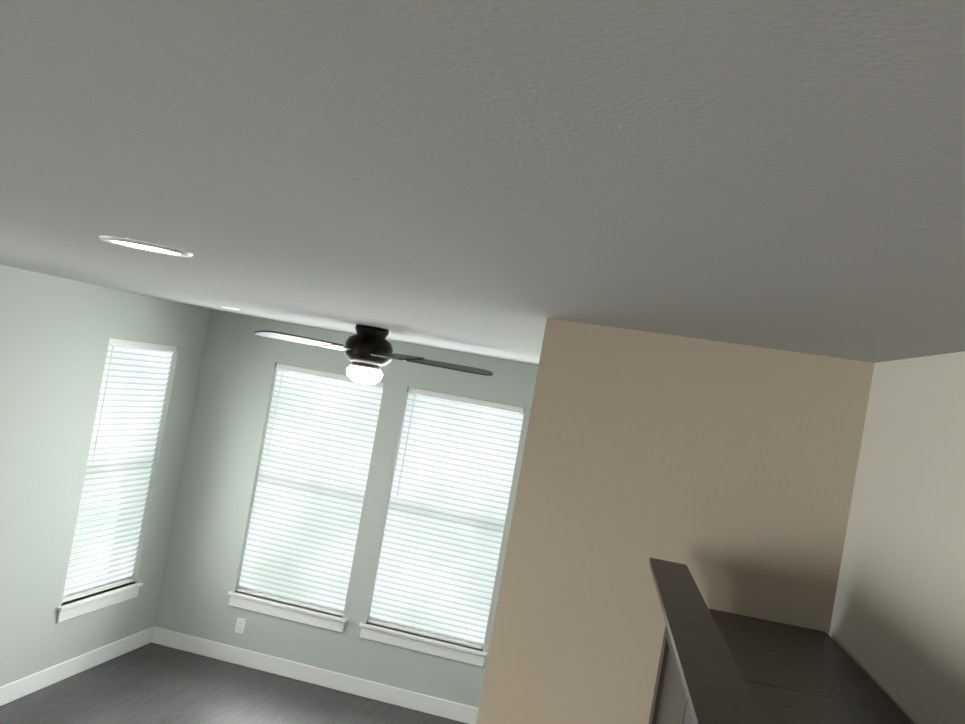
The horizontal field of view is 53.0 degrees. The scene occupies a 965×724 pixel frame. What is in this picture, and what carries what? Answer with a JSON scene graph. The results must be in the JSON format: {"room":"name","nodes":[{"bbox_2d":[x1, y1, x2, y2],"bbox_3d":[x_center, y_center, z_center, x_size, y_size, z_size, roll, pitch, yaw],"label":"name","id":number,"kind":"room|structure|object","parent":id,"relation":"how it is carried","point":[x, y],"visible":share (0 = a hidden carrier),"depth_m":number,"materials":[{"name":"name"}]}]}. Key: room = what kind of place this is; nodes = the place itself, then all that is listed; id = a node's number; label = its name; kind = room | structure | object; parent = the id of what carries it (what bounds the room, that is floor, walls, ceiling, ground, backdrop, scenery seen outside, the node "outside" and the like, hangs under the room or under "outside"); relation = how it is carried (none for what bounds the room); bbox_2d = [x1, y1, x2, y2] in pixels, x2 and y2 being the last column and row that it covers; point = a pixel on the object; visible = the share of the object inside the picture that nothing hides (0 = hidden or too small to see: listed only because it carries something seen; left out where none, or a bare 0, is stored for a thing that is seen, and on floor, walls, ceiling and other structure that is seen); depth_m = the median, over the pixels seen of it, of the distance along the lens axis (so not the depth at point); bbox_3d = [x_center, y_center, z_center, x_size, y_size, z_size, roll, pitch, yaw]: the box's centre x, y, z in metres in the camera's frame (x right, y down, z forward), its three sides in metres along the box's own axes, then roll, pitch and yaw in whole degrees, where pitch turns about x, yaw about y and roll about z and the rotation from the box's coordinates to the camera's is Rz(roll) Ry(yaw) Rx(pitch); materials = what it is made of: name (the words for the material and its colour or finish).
{"room":"kitchen","nodes":[
{"label":"kitchen","id":0,"kind":"room"},
{"bbox_2d":[0,264,209,686],"bbox_3d":[-3.832,0.588,1.890,0.160,2.740,12.700,10,-1,13],"label":"wall","id":1,"kind":"structure","parent":0,"point":[56,333],"depth_m":6.35,"materials":[{"name":"paint"}]},
{"bbox_2d":[0,626,153,705],"bbox_3d":[-3.974,1.887,1.851,0.014,0.130,12.300,10,-1,13],"label":"baseboard","id":2,"kind":"structure","parent":1,"relation":"attached to","point":[22,687],"depth_m":6.81,"materials":[{"name":"white wood"}]},
{"bbox_2d":[57,337,176,622],"bbox_3d":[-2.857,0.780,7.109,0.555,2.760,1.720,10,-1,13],"label":"window","id":3,"kind":"structure","parent":1,"relation":"in","point":[122,448],"depth_m":7.05,"materials":[{"name":"plastic"}]},
{"bbox_2d":[0,642,466,723],"bbox_3d":[-0.990,2.496,1.173,7.050,0.060,13.100,10,-1,13],"label":"floor","id":4,"kind":"structure","parent":0,"point":[152,683],"depth_m":6.92,"materials":[{"name":"grey wood"}]},
{"bbox_2d":[154,310,537,707],"bbox_3d":[-0.111,1.327,7.428,5.240,2.740,0.160,10,-1,13],"label":"wall","id":5,"kind":"structure","parent":0,"point":[240,360],"depth_m":7.70,"materials":[{"name":"paint"}]},
{"bbox_2d":[235,617,245,634],"bbox_3d":[-1.928,2.099,7.693,0.078,0.125,0.007,10,-1,13],"label":"outlet","id":6,"kind":"object","parent":5,"relation":"attached to","point":[240,626],"visible":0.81,"depth_m":7.68,"materials":[{"name":"plastic"}]},
{"bbox_2d":[228,363,383,632],"bbox_3d":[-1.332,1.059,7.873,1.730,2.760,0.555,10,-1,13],"label":"window","id":7,"kind":"structure","parent":5,"relation":"in","point":[304,522],"depth_m":7.67,"materials":[{"name":"plastic"}]},
{"bbox_2d":[152,626,478,723],"bbox_3d":[-0.355,2.608,7.323,4.840,0.130,0.014,10,-1,13],"label":"baseboard","id":8,"kind":"structure","parent":5,"relation":"attached to","point":[455,711],"depth_m":7.52,"materials":[{"name":"white wood"}]},
{"bbox_2d":[359,387,524,666],"bbox_3d":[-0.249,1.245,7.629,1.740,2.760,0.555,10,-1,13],"label":"window","id":9,"kind":"structure","parent":5,"relation":"in","point":[445,523],"depth_m":7.43,"materials":[{"name":"plastic"}]},
{"bbox_2d":[0,0,964,365],"bbox_3d":[-0.505,-0.271,1.216,7.050,0.080,13.100,10,-1,13],"label":"ceiling","id":10,"kind":"structure","parent":0,"point":[498,178],"depth_m":0.73,"materials":[{"name":"paint"}]},
{"bbox_2d":[99,235,192,256],"bbox_3d":[-0.742,-0.254,2.137,0.200,0.006,0.200,10,-1,13],"label":"recessed light","id":11,"kind":"object","parent":10,"relation":"in","point":[144,246],"visible":1,"depth_m":2.11,"materials":[{"name":"white plastic"}]},
{"bbox_2d":[254,324,492,383],"bbox_3d":[-0.591,-0.032,5.074,1.270,0.299,1.230,10,-1,13],"label":"ceiling fan","id":12,"kind":"object","parent":10,"relation":"hanging from","point":[368,351],"visible":1,"depth_m":4.94,"materials":[{"name":"brown metal"}]},
{"bbox_2d":[476,318,874,723],"bbox_3d":[0.341,1.322,2.045,0.906,2.740,0.160,9,-1,28],"label":"wall","id":13,"kind":"structure","parent":0,"point":[725,472],"depth_m":2.05,"materials":[{"name":"paint"}]},
{"bbox_2d":[829,351,964,723],"bbox_3d":[0.389,1.300,0.119,0.160,2.740,3.880,10,-1,7],"label":"wall","id":14,"kind":"structure","parent":0,"point":[897,631],"depth_m":1.50,"materials":[{"name":"paint"}]},
{"bbox_2d":[649,561,701,723],"bbox_3d":[0.411,0.859,1.595,0.298,0.920,0.540,10,-1,7],"label":"upper cabinet","id":15,"kind":"object","parent":14,"relation":"attached to","point":[680,585],"depth_m":1.70,"materials":[{"name":"brown wood"}]},
{"bbox_2d":[665,597,860,723],"bbox_3d":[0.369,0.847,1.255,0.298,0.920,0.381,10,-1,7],"label":"upper cabinet","id":16,"kind":"object","parent":14,"relation":"attached to","point":[701,622],"depth_m":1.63,"materials":[{"name":"brown wood"}]},
{"bbox_2d":[693,637,912,723],"bbox_3d":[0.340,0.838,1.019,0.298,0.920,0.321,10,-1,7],"label":"upper cabinet","id":17,"kind":"object","parent":14,"relation":"attached to","point":[718,667],"depth_m":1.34,"materials":[{"name":"brown wood"}]}
]}

